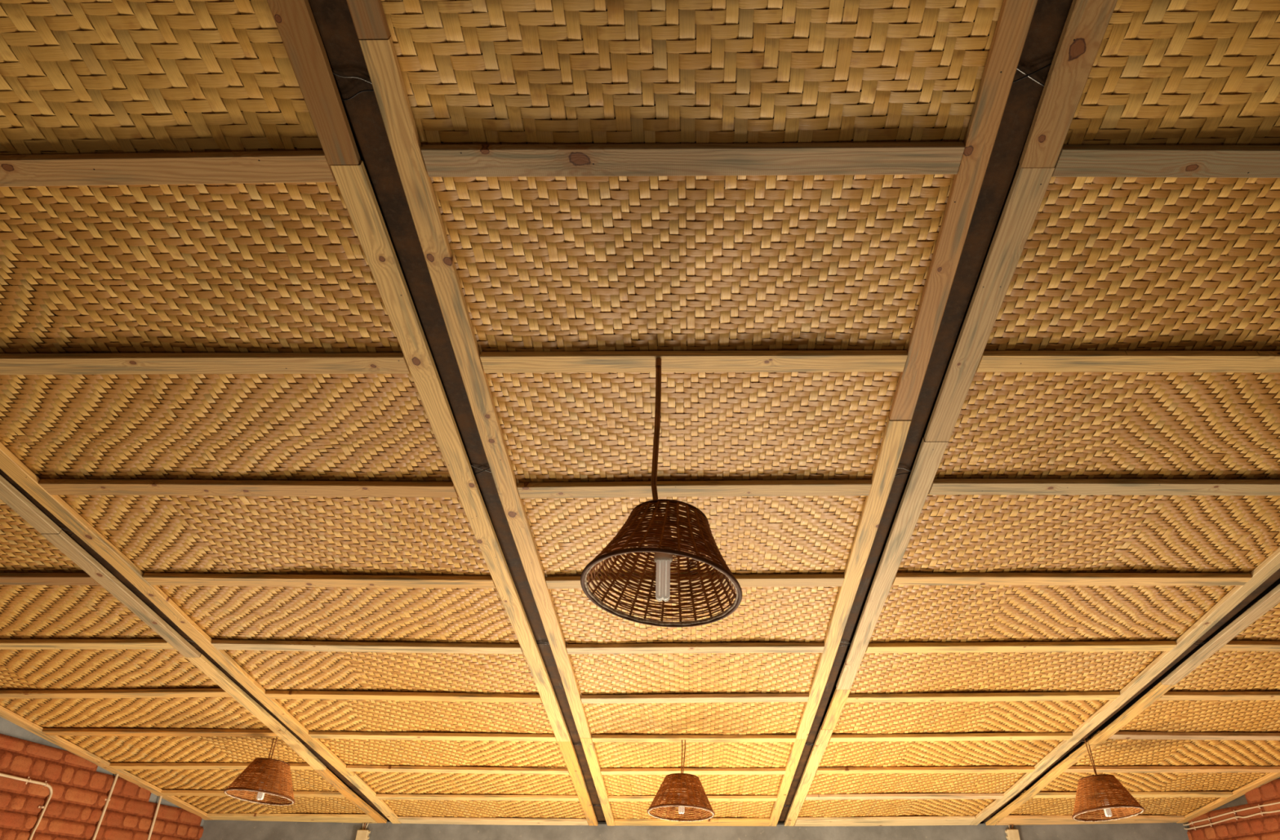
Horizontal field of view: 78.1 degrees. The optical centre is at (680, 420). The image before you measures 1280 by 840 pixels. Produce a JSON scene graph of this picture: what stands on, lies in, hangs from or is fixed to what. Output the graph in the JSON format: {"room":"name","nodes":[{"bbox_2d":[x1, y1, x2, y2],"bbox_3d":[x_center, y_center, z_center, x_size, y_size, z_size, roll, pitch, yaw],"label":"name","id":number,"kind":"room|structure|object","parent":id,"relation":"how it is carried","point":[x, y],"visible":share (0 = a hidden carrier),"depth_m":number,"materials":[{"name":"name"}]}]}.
{"room":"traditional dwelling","nodes":[
{"label":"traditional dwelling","id":0,"kind":"room"},
{"bbox_2d":[0,716,204,839],"bbox_3d":[-3.949,2.726,4.071,0.222,2.749,4.512,-1,-33,3],"label":"wall","id":1,"kind":"structure","parent":0,"point":[81,788],"depth_m":4.92,"materials":[{"name":"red brick"}]},
{"bbox_2d":[0,705,213,819],"bbox_3d":[-3.818,1.770,4.587,0.074,0.593,4.200,-1,-33,3],"label":"ceiling beam","id":2,"kind":"structure","parent":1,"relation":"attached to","point":[6,713],"depth_m":5.05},
{"bbox_2d":[0,573,100,585],"bbox_3d":[-3.148,0.660,3.272,1.448,0.032,0.073,0,-33,1],"label":"batten","id":3,"kind":"object","parent":2,"relation":"attached to","point":[6,579],"visible":0.84,"depth_m":3.25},
{"bbox_2d":[0,569,163,639],"bbox_3d":[-3.136,0.843,3.521,1.521,0.105,0.659,0,-33,1],"label":"bamboo mat","id":4,"kind":"object","parent":3,"relation":"on","point":[104,606],"visible":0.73,"depth_m":3.56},
{"bbox_2d":[0,639,174,648],"bbox_3d":[-3.129,1.071,3.757,1.420,0.031,0.073,-1,-33,1],"label":"batten","id":5,"kind":"object","parent":2,"relation":"attached to","point":[4,643],"visible":0.92,"depth_m":3.73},
{"bbox_2d":[0,636,221,689],"bbox_3d":[-3.112,1.248,3.996,1.506,0.105,0.637,0,-33,1],"label":"bamboo mat","id":6,"kind":"object","parent":5,"relation":"on","point":[126,681],"visible":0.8,"depth_m":4.03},
{"bbox_2d":[0,688,231,698],"bbox_3d":[-3.108,1.468,4.226,1.396,0.034,0.073,-1,-33,2],"label":"batten","id":7,"kind":"object","parent":2,"relation":"attached to","point":[192,692],"visible":0.95,"depth_m":4.21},
{"bbox_2d":[0,687,269,728],"bbox_3d":[-3.097,1.642,4.462,1.473,0.101,0.629,0,-33,1],"label":"bamboo mat","id":8,"kind":"object","parent":7,"relation":"on","point":[51,718],"visible":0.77,"depth_m":4.49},
{"bbox_2d":[42,728,278,736],"bbox_3d":[-3.089,1.860,4.688,1.373,0.031,0.073,0,-33,0],"label":"batten","id":9,"kind":"object","parent":2,"relation":"attached to","point":[50,731],"visible":0.96,"depth_m":4.67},
{"bbox_2d":[48,726,306,763],"bbox_3d":[-3.080,2.043,4.937,1.427,0.104,0.660,0,-33,1],"label":"bamboo mat","id":10,"kind":"object","parent":9,"relation":"on","point":[255,752],"visible":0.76,"depth_m":4.96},
{"bbox_2d":[223,737,294,805],"bbox_3d":[-2.433,2.054,4.632,0.388,0.350,0.385,-24,-40,33],"label":"pendant lamp","id":11,"kind":"object","parent":9,"relation":"hanging from","point":[268,772],"visible":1,"depth_m":4.54,"materials":[{"name":"wicker"}]},
{"bbox_2d":[109,762,314,769],"bbox_3d":[-3.080,2.278,5.180,1.321,0.032,0.073,0,-33,1],"label":"batten","id":12,"kind":"object","parent":2,"relation":"attached to","point":[150,765],"visible":0.79,"depth_m":5.16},
{"bbox_2d":[109,760,337,791],"bbox_3d":[-3.068,2.456,5.425,1.392,0.102,0.646,0,-33,1],"label":"bamboo mat","id":13,"kind":"object","parent":12,"relation":"on","point":[300,777],"visible":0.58,"depth_m":5.44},
{"bbox_2d":[0,0,1279,817],"bbox_3d":[0.030,-0.165,2.543,8.700,1.505,10.804,0,-33,1],"label":"ceiling","id":14,"kind":"structure","parent":0,"point":[1276,583],"depth_m":3.58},
{"bbox_2d":[0,441,354,775],"bbox_3d":[-2.251,0.969,3.631,0.086,0.613,4.334,0,-33,1],"label":"ceiling beam","id":15,"kind":"structure","parent":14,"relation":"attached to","point":[10,464],"depth_m":3.31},
{"bbox_2d":[38,479,457,497],"bbox_3d":[-1.508,0.240,2.763,1.442,0.034,0.073,0,-33,0],"label":"batten","id":16,"kind":"object","parent":15,"relation":"attached to","point":[53,486],"visible":0.96,"depth_m":2.74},
{"bbox_2d":[57,479,490,575],"bbox_3d":[-1.498,0.430,3.020,1.536,0.109,0.683,0,-33,1],"label":"bamboo mat","id":17,"kind":"object","parent":16,"relation":"on","point":[285,549],"visible":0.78,"depth_m":3.02,"materials":[{"name":"wicker"}]},
{"bbox_2d":[211,639,523,653],"bbox_3d":[-1.487,1.082,3.758,1.457,0.036,0.073,1,-33,-1],"label":"batten","id":18,"kind":"object","parent":15,"relation":"attached to","point":[220,644],"visible":0.96,"depth_m":3.74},
{"bbox_2d":[308,730,556,741],"bbox_3d":[-1.477,1.893,4.714,1.464,0.036,0.073,1,-33,-1],"label":"batten","id":19,"kind":"object","parent":15,"relation":"attached to","point":[313,734],"visible":0.96,"depth_m":4.69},
{"bbox_2d":[318,730,566,767],"bbox_3d":[-1.461,2.084,4.966,1.573,0.106,0.673,0,-33,1],"label":"bamboo mat","id":20,"kind":"object","parent":19,"relation":"on","point":[549,748],"visible":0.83,"depth_m":5.00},
{"bbox_2d":[199,819,1189,839],"bbox_3d":[0.084,4.124,5.705,8.400,2.177,0.373,0,-33,1],"label":"wall","id":21,"kind":"structure","parent":0,"point":[214,829],"depth_m":6.20,"materials":[{"name":"grey paint"}]},
{"bbox_2d":[0,415,403,822],"bbox_3d":[-2.319,1.353,4.196,0.096,0.875,5.692,0,-33,0],"label":"steel beam","id":22,"kind":"structure","parent":21,"relation":"on","point":[102,561],"depth_m":3.55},
{"bbox_2d":[0,474,61,533],"bbox_3d":[-2.391,-0.011,2.476,0.072,0.201,1.330,0,-33,0],"label":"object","id":23,"kind":"structure","parent":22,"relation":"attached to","point":[10,495],"depth_m":2.86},
{"label":"batten","id":24,"kind":"object","parent":23,"relation":"attached to","visible":0},
{"bbox_2d":[0,502,85,573],"bbox_3d":[-3.154,0.444,3.045,1.551,0.100,0.625,0,-33,1],"label":"bamboo mat","id":25,"kind":"object","parent":24,"relation":"on","point":[21,560],"visible":0.63,"depth_m":3.13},
{"bbox_2d":[40,529,200,657],"bbox_3d":[-2.384,0.786,3.415,0.073,0.172,1.113,0,-33,1],"label":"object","id":26,"kind":"structure","parent":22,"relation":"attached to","point":[62,541],"depth_m":3.33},
{"bbox_2d":[186,653,326,769],"bbox_3d":[-2.373,1.726,4.524,0.086,0.261,1.771,0,-33,0],"label":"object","id":27,"kind":"structure","parent":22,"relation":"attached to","point":[204,664],"depth_m":4.36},
{"bbox_2d":[206,813,377,822],"bbox_3d":[-3.040,3.126,6.180,1.269,0.049,0.189,0,-33,0],"label":"batten","id":28,"kind":"object","parent":21,"relation":"on","point":[340,818],"visible":0.97,"depth_m":6.12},
{"bbox_2d":[173,788,365,813],"bbox_3d":[-3.050,2.866,5.902,1.369,0.103,0.640,0,-33,1],"label":"bamboo mat","id":29,"kind":"object","parent":28,"relation":"on","point":[339,804],"visible":0.63,"depth_m":5.97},
{"bbox_2d":[307,0,606,822],"bbox_3d":[-0.655,1.019,3.798,0.096,1.010,6.682,0,-33,1],"label":"steel beam","id":30,"kind":"structure","parent":21,"relation":"on","point":[333,19],"depth_m":2.06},
{"bbox_2d":[266,0,360,164],"bbox_3d":[-0.760,-0.824,1.503,0.075,0.122,0.737,0,-33,0],"label":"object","id":31,"kind":"structure","parent":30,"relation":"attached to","point":[295,21],"depth_m":1.63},
{"bbox_2d":[0,150,336,186],"bbox_3d":[-1.515,-0.571,1.807,1.440,0.031,0.073,0,-33,1],"label":"batten","id":32,"kind":"object","parent":31,"relation":"attached to","point":[263,166],"visible":0.94,"depth_m":1.79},
{"bbox_2d":[0,0,322,155],"bbox_3d":[-1.511,-0.807,1.561,1.546,0.103,0.651,0,-33,1],"label":"bamboo mat","id":33,"kind":"object","parent":32,"relation":"on","point":[48,22],"visible":0.78,"depth_m":1.66,"materials":[{"name":"wicker"}]},
{"bbox_2d":[0,181,402,353],"bbox_3d":[-1.511,-0.391,2.050,1.541,0.106,0.648,0,-33,1],"label":"bamboo mat","id":34,"kind":"object","parent":32,"relation":"on","point":[138,292],"visible":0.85,"depth_m":2.05,"materials":[{"name":"wicker"}]},
{"bbox_2d":[346,0,390,39],"bbox_3d":[-0.614,-0.914,1.395,0.061,0.082,0.461,0,-33,1],"label":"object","id":35,"kind":"structure","parent":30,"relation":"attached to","point":[368,16],"depth_m":1.54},
{"bbox_2d":[329,160,570,741],"bbox_3d":[-0.733,0.672,3.265,0.082,0.547,3.847,0,-33,1],"label":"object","id":36,"kind":"structure","parent":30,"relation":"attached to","point":[353,181],"depth_m":2.38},
{"bbox_2d":[0,352,410,374],"bbox_3d":[-1.512,-0.163,2.288,1.440,0.032,0.073,0,-33,1],"label":"batten","id":37,"kind":"object","parent":36,"relation":"attached to","point":[147,363],"visible":0.94,"depth_m":2.27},
{"bbox_2d":[0,351,452,481],"bbox_3d":[-1.507,0.016,2.531,1.544,0.102,0.645,0,-33,1],"label":"bamboo mat","id":38,"kind":"object","parent":37,"relation":"on","point":[249,404],"visible":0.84,"depth_m":2.54,"materials":[{"name":"wicker"}]},
{"bbox_2d":[142,573,495,587],"bbox_3d":[-1.491,0.666,3.267,1.436,0.034,0.073,0,-33,0],"label":"batten","id":39,"kind":"object","parent":36,"relation":"attached to","point":[153,579],"visible":0.96,"depth_m":3.25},
{"bbox_2d":[156,573,519,644],"bbox_3d":[-1.486,0.853,3.517,1.539,0.105,0.666,0,-33,1],"label":"bamboo mat","id":40,"kind":"object","parent":39,"relation":"on","point":[455,615],"visible":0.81,"depth_m":3.53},
{"bbox_2d":[265,689,542,702],"bbox_3d":[-1.480,1.487,4.233,1.461,0.038,0.073,1,-33,-1],"label":"batten","id":41,"kind":"object","parent":36,"relation":"attached to","point":[310,695],"visible":0.96,"depth_m":4.21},
{"bbox_2d":[223,639,538,693],"bbox_3d":[-1.481,1.260,3.999,1.556,0.106,0.642,0,-33,1],"label":"bamboo mat","id":42,"kind":"object","parent":41,"relation":"on","point":[328,666],"visible":0.77,"depth_m":4.02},
{"bbox_2d":[275,689,554,733],"bbox_3d":[-1.477,1.667,4.478,1.559,0.105,0.652,0,-33,1],"label":"bamboo mat","id":43,"kind":"object","parent":41,"relation":"on","point":[344,714],"visible":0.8,"depth_m":4.50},
{"bbox_2d":[359,35,591,737],"bbox_3d":[-0.594,0.562,3.136,0.080,0.576,4.064,0,-33,1],"label":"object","id":44,"kind":"structure","parent":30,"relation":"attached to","point":[380,55],"depth_m":2.14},
{"bbox_2d":[557,738,598,825],"bbox_3d":[-0.696,2.572,5.506,0.081,0.291,1.979,0,-33,1],"label":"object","id":45,"kind":"structure","parent":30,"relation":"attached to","point":[566,748],"depth_m":5.33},
{"bbox_2d":[346,764,568,774],"bbox_3d":[-1.468,2.315,5.211,1.455,0.038,0.073,1,-33,-1],"label":"batten","id":46,"kind":"object","parent":45,"relation":"attached to","point":[350,767],"visible":0.98,"depth_m":5.19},
{"bbox_2d":[353,764,577,795],"bbox_3d":[-1.463,2.504,5.465,1.557,0.106,0.675,0,-33,1],"label":"bamboo mat","id":47,"kind":"object","parent":46,"relation":"on","point":[562,784],"visible":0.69,"depth_m":5.50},
{"bbox_2d":[376,793,579,800],"bbox_3d":[-1.465,2.736,5.708,1.458,0.033,0.073,1,-33,0],"label":"batten","id":48,"kind":"object","parent":45,"relation":"attached to","point":[380,796],"visible":0.96,"depth_m":5.68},
{"bbox_2d":[397,816,588,825],"bbox_3d":[-1.471,3.166,6.216,1.482,0.044,0.129,1,-33,-1],"label":"batten","id":49,"kind":"object","parent":21,"relation":"on","point":[405,820],"visible":0.96,"depth_m":6.18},
{"bbox_2d":[382,792,586,818],"bbox_3d":[-1.457,2.922,5.955,1.577,0.104,0.659,0,-33,1],"label":"bamboo mat","id":50,"kind":"object","parent":49,"relation":"on","point":[543,807],"visible":0.75,"depth_m":6.00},
{"bbox_2d":[614,817,769,826],"bbox_3d":[0.089,3.166,6.203,1.217,0.043,0.166,-1,-33,1],"label":"batten","id":51,"kind":"object","parent":21,"relation":"on","point":[711,821],"visible":0.88,"depth_m":6.18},
{"bbox_2d":[608,794,774,818],"bbox_3d":[0.090,2.923,5.942,1.321,0.104,0.652,0,-33,1],"label":"bamboo mat","id":52,"kind":"object","parent":51,"relation":"on","point":[732,808],"visible":0.48,"depth_m":5.99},
{"bbox_2d":[794,815,975,826],"bbox_3d":[1.584,3.135,6.155,1.372,0.054,0.196,-1,-33,2],"label":"batten","id":53,"kind":"object","parent":21,"relation":"on","point":[957,820],"visible":0.96,"depth_m":6.12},
{"bbox_2d":[797,791,995,817],"bbox_3d":[1.593,2.875,5.876,1.471,0.105,0.649,0,-33,1],"label":"bamboo mat","id":54,"kind":"object","parent":53,"relation":"on","point":[937,808],"visible":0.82,"depth_m":5.93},
{"bbox_2d":[777,0,1072,822],"bbox_3d":[0.759,1.014,3.781,0.096,1.010,6.682,0,-33,1],"label":"steel beam","id":55,"kind":"structure","parent":21,"relation":"on","point":[1049,19],"depth_m":1.99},
{"bbox_2d":[768,739,806,826],"bbox_3d":[0.724,2.554,5.475,0.066,0.297,2.022,0,-33,0],"label":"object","id":56,"kind":"structure","parent":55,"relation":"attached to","point":[797,746],"depth_m":5.31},
{"bbox_2d":[600,768,785,774],"bbox_3d":[0.082,2.325,5.210,1.218,0.031,0.073,-1,-33,2],"label":"batten","id":57,"kind":"object","parent":56,"relation":"attached to","point":[603,771],"visible":0.98,"depth_m":5.19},
{"bbox_2d":[602,765,782,795],"bbox_3d":[0.086,2.510,5.458,1.318,0.105,0.659,0,-33,1],"label":"bamboo mat","id":58,"kind":"object","parent":57,"relation":"on","point":[612,786],"visible":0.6,"depth_m":5.50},
{"bbox_2d":[784,726,833,826],"bbox_3d":[0.856,2.499,5.410,0.075,0.319,2.185,0,-33,0],"label":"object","id":59,"kind":"structure","parent":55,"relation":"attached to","point":[823,737],"depth_m":5.21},
{"bbox_2d":[795,416,911,739],"bbox_3d":[0.705,0.945,3.576,0.075,0.417,2.914,0,-33,1],"label":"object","id":60,"kind":"structure","parent":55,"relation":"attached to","point":[895,432],"depth_m":3.06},
{"bbox_2d":[591,734,795,742],"bbox_3d":[0.078,1.909,4.719,1.217,0.031,0.073,0,-33,1],"label":"batten","id":61,"kind":"object","parent":60,"relation":"attached to","point":[595,738],"visible":1,"depth_m":4.70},
{"bbox_2d":[592,733,795,768],"bbox_3d":[0.081,2.094,4.969,1.315,0.108,0.664,0,-33,1],"label":"bamboo mat","id":62,"kind":"object","parent":61,"relation":"on","point":[765,748],"visible":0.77,"depth_m":5.01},
{"bbox_2d":[647,739,715,821],"bbox_3d":[0.003,2.088,4.595,0.388,0.424,0.386,-9,-34,15],"label":"pendant lamp","id":63,"kind":"object","parent":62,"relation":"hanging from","point":[686,792],"visible":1,"depth_m":4.49,"materials":[{"name":"wicker"}]},
{"bbox_2d":[517,479,871,498],"bbox_3d":[0.046,0.241,2.752,1.226,0.032,0.073,-1,-33,1],"label":"batten","id":64,"kind":"object","parent":60,"relation":"attached to","point":[863,486],"visible":1,"depth_m":2.74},
{"bbox_2d":[521,478,866,576],"bbox_3d":[0.052,0.431,3.007,1.321,0.109,0.678,0,-33,1],"label":"bamboo mat","id":65,"kind":"object","parent":64,"relation":"on","point":[543,527],"visible":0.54,"depth_m":2.98,"materials":[{"name":"wicker"}]},
{"bbox_2d":[581,693,808,703],"bbox_3d":[0.075,1.496,4.232,1.218,0.035,0.073,-1,-33,2],"label":"batten","id":66,"kind":"object","parent":60,"relation":"attached to","point":[761,697],"visible":1,"depth_m":4.21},
{"bbox_2d":[580,691,805,734],"bbox_3d":[0.090,1.679,4.477,1.342,0.107,0.653,0,-33,1],"label":"bamboo mat","id":67,"kind":"object","parent":66,"relation":"on","point":[776,714],"visible":0.74,"depth_m":4.51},
{"bbox_2d":[546,573,844,588],"bbox_3d":[0.057,0.667,3.254,1.223,0.033,0.073,-1,-33,1],"label":"batten","id":68,"kind":"object","parent":60,"relation":"attached to","point":[767,580],"visible":0.6,"depth_m":3.23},
{"bbox_2d":[545,573,839,644],"bbox_3d":[0.067,0.858,3.507,1.324,0.107,0.675,0,-33,1],"label":"bamboo mat","id":69,"kind":"object","parent":68,"relation":"on","point":[785,608],"visible":0.54,"depth_m":3.57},
{"bbox_2d":[566,642,824,653],"bbox_3d":[0.068,1.088,3.750,1.220,0.033,0.073,-1,-33,1],"label":"batten","id":70,"kind":"object","parent":60,"relation":"attached to","point":[718,647],"visible":1,"depth_m":3.73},
{"bbox_2d":[565,641,821,696],"bbox_3d":[0.074,1.270,3.995,1.320,0.104,0.652,0,-33,1],"label":"bamboo mat","id":71,"kind":"object","parent":70,"relation":"on","point":[689,683],"visible":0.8,"depth_m":4.01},
{"bbox_2d":[835,436,948,689],"bbox_3d":[0.837,0.729,3.320,0.078,0.300,2.044,0,-33,1],"label":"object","id":72,"kind":"structure","parent":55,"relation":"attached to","point":[930,455],"depth_m":3.02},
{"bbox_2d":[888,0,1037,420],"bbox_3d":[0.665,-0.538,1.829,0.069,0.243,1.630,-1,-33,1],"label":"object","id":73,"kind":"structure","parent":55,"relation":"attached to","point":[1015,16],"depth_m":1.82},
{"bbox_2d":[421,142,964,177],"bbox_3d":[0.026,-0.587,1.775,1.204,0.032,0.073,0,-33,1],"label":"batten","id":74,"kind":"object","parent":73,"relation":"attached to","point":[879,157],"visible":1,"depth_m":1.76,"materials":[{"name":"wood"}]},
{"bbox_2d":[380,0,1003,146],"bbox_3d":[0.024,-0.813,1.538,1.300,0.103,0.642,0,-33,1],"label":"bamboo mat","id":75,"kind":"object","parent":74,"relation":"on","point":[462,76],"visible":0.83,"depth_m":1.63,"materials":[{"name":"wicker"}]},
{"bbox_2d":[430,174,955,353],"bbox_3d":[0.035,-0.397,2.027,1.310,0.107,0.672,0,-33,1],"label":"bamboo mat","id":76,"kind":"object","parent":74,"relation":"on","point":[912,248],"visible":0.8,"depth_m":2.01,"materials":[{"name":"wicker"}]},
{"bbox_2d":[480,350,907,373],"bbox_3d":[0.036,-0.168,2.270,1.215,0.032,0.073,0,-33,1],"label":"batten","id":77,"kind":"object","parent":73,"relation":"attached to","point":[826,361],"visible":1,"depth_m":2.25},
{"bbox_2d":[580,357,742,626],"bbox_3d":[-0.045,0.124,2.049,0.386,0.731,0.382,-21,-38,30],"label":"pendant lamp","id":78,"kind":"object","parent":77,"relation":"hanging from","point":[658,535],"visible":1,"depth_m":1.93,"materials":[{"name":"wicker"}]},
{"bbox_2d":[480,350,900,484],"bbox_3d":[0.043,0.015,2.515,1.318,0.104,0.653,0,-33,1],"label":"bamboo mat","id":79,"kind":"object","parent":77,"relation":"on","point":[841,446],"visible":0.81,"depth_m":2.51,"materials":[{"name":"wicker"}]},
{"bbox_2d":[924,164,1055,441],"bbox_3d":[0.816,-0.257,2.158,0.078,0.154,0.979,0,-33,1],"label":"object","id":80,"kind":"structure","parent":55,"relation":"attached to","point":[1029,185],"depth_m":2.06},
{"bbox_2d":[1051,144,1279,177],"bbox_3d":[1.589,-0.580,1.771,1.487,0.033,0.073,0,-33,0],"label":"batten","id":81,"kind":"object","parent":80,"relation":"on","point":[1073,160],"visible":0.88,"depth_m":1.76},
{"bbox_2d":[984,177,1279,351],"bbox_3d":[1.593,-0.396,2.018,1.571,0.108,0.659,0,-33,1],"label":"bamboo mat","id":82,"kind":"object","parent":81,"relation":"on","point":[1071,232],"visible":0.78,"depth_m":2.03,"materials":[{"name":"wicker"}]},
{"bbox_2d":[1063,0,1279,145],"bbox_3d":[1.593,-0.807,1.530,1.595,0.107,0.672,0,-33,1],"label":"bamboo mat","id":83,"kind":"object","parent":81,"relation":"on","point":[1195,33],"visible":0.71,"depth_m":1.64,"materials":[{"name":"wicker"}]},
{"bbox_2d":[1018,0,1117,168],"bbox_3d":[0.797,-0.823,1.491,0.080,0.126,0.756,0,-33,1],"label":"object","id":84,"kind":"structure","parent":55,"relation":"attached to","point":[1087,21],"depth_m":1.62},
{"bbox_2d":[995,814,1184,825],"bbox_3d":[3.163,3.101,6.100,1.370,0.052,0.218,0,-33,1],"label":"batten","id":85,"kind":"object","parent":21,"relation":"on","point":[1011,820],"visible":0.76,"depth_m":6.06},
{"bbox_2d":[1008,790,1233,815],"bbox_3d":[3.186,2.831,5.808,1.484,0.102,0.641,0,-33,1],"label":"bamboo mat","id":86,"kind":"object","parent":85,"relation":"on","point":[1032,804],"visible":0.54,"depth_m":5.84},
{"bbox_2d":[974,533,1279,823],"bbox_3d":[2.414,1.337,4.138,0.096,0.875,5.696,1,-33,-1],"label":"steel beam","id":87,"kind":"structure","parent":21,"relation":"on","point":[1275,576],"depth_m":3.76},
{"bbox_2d":[1071,737,1144,822],"bbox_3d":[2.461,2.101,4.636,0.388,0.440,0.386,11,-34,-17],"label":"pendant lamp","id":88,"kind":"object","parent":87,"relation":"hanging from","point":[1100,792],"visible":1,"depth_m":4.53,"materials":[{"name":"wicker"}]},
{"bbox_2d":[1069,681,1174,758],"bbox_3d":[2.493,1.732,4.490,0.078,0.181,1.176,1,-33,-1],"label":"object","id":89,"kind":"structure","parent":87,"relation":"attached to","point":[1156,692],"depth_m":4.41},
{"bbox_2d":[968,546,1279,825],"bbox_3d":[2.342,1.360,4.054,0.089,0.781,5.582,1,-33,0],"label":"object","id":90,"kind":"structure","parent":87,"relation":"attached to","point":[1271,564],"depth_m":3.88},
{"bbox_2d":[815,766,1035,773],"bbox_3d":[1.596,2.295,5.161,1.405,0.033,0.073,-1,-33,2],"label":"batten","id":91,"kind":"object","parent":90,"relation":"attached to","point":[869,769],"visible":0.96,"depth_m":5.14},
{"bbox_2d":[807,764,1030,794],"bbox_3d":[1.598,2.470,5.400,1.495,0.104,0.636,0,-33,1],"label":"bamboo mat","id":92,"kind":"object","parent":91,"relation":"on","point":[985,783],"visible":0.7,"depth_m":5.44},
{"bbox_2d":[829,732,1072,742],"bbox_3d":[1.598,1.884,4.678,1.414,0.037,0.073,-1,-33,2],"label":"batten","id":93,"kind":"object","parent":90,"relation":"attached to","point":[1028,735],"visible":0.96,"depth_m":4.66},
{"bbox_2d":[817,731,1063,767],"bbox_3d":[1.602,2.066,4.922,1.511,0.104,0.652,0,-33,1],"label":"bamboo mat","id":94,"kind":"object","parent":93,"relation":"on","point":[962,749],"visible":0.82,"depth_m":4.96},
{"bbox_2d":[845,691,1119,702],"bbox_3d":[1.601,1.476,4.197,1.427,0.036,0.073,-1,-33,2],"label":"batten","id":95,"kind":"object","parent":90,"relation":"attached to","point":[1067,695],"visible":0.96,"depth_m":4.18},
{"bbox_2d":[831,690,1109,734],"bbox_3d":[1.604,1.661,4.443,1.519,0.107,0.659,0,-33,1],"label":"bamboo mat","id":96,"kind":"object","parent":95,"relation":"on","point":[938,719],"visible":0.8,"depth_m":4.46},
{"bbox_2d":[865,640,1176,653],"bbox_3d":[1.598,1.073,3.720,1.430,0.032,0.073,-1,-33,2],"label":"batten","id":97,"kind":"object","parent":90,"relation":"attached to","point":[1128,646],"visible":0.96,"depth_m":3.70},
{"bbox_2d":[848,640,1168,693],"bbox_3d":[1.602,1.251,3.962,1.527,0.105,0.643,0,-33,1],"label":"bamboo mat","id":98,"kind":"object","parent":97,"relation":"on","point":[948,665],"visible":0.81,"depth_m":3.98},
{"bbox_2d":[892,572,1252,585],"bbox_3d":[1.594,0.652,3.224,1.435,0.032,0.073,0,-33,1],"label":"batten","id":99,"kind":"object","parent":90,"relation":"attached to","point":[911,578],"visible":0.96,"depth_m":3.20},
{"bbox_2d":[868,570,1241,643],"bbox_3d":[1.601,0.839,3.475,1.537,0.106,0.669,0,-33,1],"label":"bamboo mat","id":100,"kind":"object","parent":99,"relation":"on","point":[898,595],"visible":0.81,"depth_m":3.48,"materials":[{"name":"wicker"}]},
{"bbox_2d":[928,478,1279,495],"bbox_3d":[1.593,0.234,2.730,1.450,0.033,0.073,0,-33,0],"label":"batten","id":101,"kind":"object","parent":90,"relation":"attached to","point":[940,486],"visible":0.94,"depth_m":2.71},
{"bbox_2d":[897,477,1279,573],"bbox_3d":[1.598,0.423,2.983,1.543,0.109,0.676,0,-33,1],"label":"bamboo mat","id":102,"kind":"object","parent":101,"relation":"on","point":[965,510],"visible":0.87,"depth_m":2.99,"materials":[{"name":"wicker"}]},
{"bbox_2d":[976,351,1279,373],"bbox_3d":[1.591,-0.166,2.259,1.468,0.033,0.073,0,-33,0],"label":"batten","id":103,"kind":"object","parent":90,"relation":"attached to","point":[1268,362],"visible":0.92,"depth_m":2.25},
{"bbox_2d":[934,350,1279,479],"bbox_3d":[1.598,0.009,2.497,1.559,0.102,0.635,0,-33,1],"label":"bamboo mat","id":104,"kind":"object","parent":103,"relation":"on","point":[995,390],"visible":0.85,"depth_m":2.51,"materials":[{"name":"wicker"}]},
{"bbox_2d":[1160,583,1279,684],"bbox_3d":[2.524,0.444,2.971,0.074,0.399,2.776,1,-33,-1],"label":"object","id":105,"kind":"structure","parent":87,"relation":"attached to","point":[1272,598],"depth_m":3.60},
{"bbox_2d":[1186,777,1279,839],"bbox_3d":[4.087,2.687,3.953,0.222,2.749,4.562,1,-33,-2],"label":"wall","id":106,"kind":"structure","parent":0,"point":[1266,826],"depth_m":5.47,"materials":[{"name":"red brick"}]},
{"bbox_2d":[1177,771,1279,822],"bbox_3d":[3.966,1.746,4.493,0.072,0.594,4.208,1,-33,-2],"label":"ceiling beam","id":107,"kind":"structure","parent":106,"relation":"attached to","point":[1270,776],"depth_m":5.56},
{"bbox_2d":[1062,765,1279,772],"bbox_3d":[3.199,2.272,5.122,1.393,0.032,0.073,0,-33,1],"label":"batten","id":108,"kind":"object","parent":107,"relation":"attached to","point":[1073,768],"visible":0.95,"depth_m":5.10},
{"bbox_2d":[1040,764,1272,791],"bbox_3d":[3.206,2.436,5.345,1.487,0.097,0.594,0,-33,1],"label":"bamboo mat","id":109,"kind":"object","parent":108,"relation":"on","point":[1059,784],"visible":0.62,"depth_m":5.37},
{"bbox_2d":[1108,731,1279,740],"bbox_3d":[3.228,1.861,4.637,1.387,0.033,0.073,0,-33,0],"label":"batten","id":110,"kind":"object","parent":107,"relation":"attached to","point":[1118,735],"visible":0.94,"depth_m":4.61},
{"bbox_2d":[1071,729,1279,765],"bbox_3d":[3.222,2.043,4.885,1.506,0.105,0.657,0,-33,1],"label":"bamboo mat","id":111,"kind":"object","parent":110,"relation":"on","point":[1135,755],"visible":0.73,"depth_m":4.92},
{"bbox_2d":[1157,691,1279,700],"bbox_3d":[3.243,1.458,4.161,1.408,0.032,0.073,0,-33,1],"label":"batten","id":112,"kind":"object","parent":107,"relation":"attached to","point":[1168,695],"visible":0.9,"depth_m":4.14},
{"bbox_2d":[1117,689,1279,733],"bbox_3d":[3.245,1.639,4.400,1.506,0.103,0.641,0,-33,1],"label":"bamboo mat","id":113,"kind":"object","parent":112,"relation":"on","point":[1267,714],"visible":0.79,"depth_m":4.46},
{"bbox_2d":[1218,640,1279,651],"bbox_3d":[3.256,1.071,3.704,1.430,0.037,0.073,1,-33,-1],"label":"batten","id":114,"kind":"object","parent":107,"relation":"attached to","point":[1250,646],"visible":0.81,"depth_m":3.68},
{"bbox_2d":[1167,640,1279,691],"bbox_3d":[3.259,1.240,3.938,1.527,0.100,0.619,0,-33,1],"label":"bamboo mat","id":115,"kind":"object","parent":114,"relation":"on","point":[1218,673],"visible":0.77,"depth_m":3.98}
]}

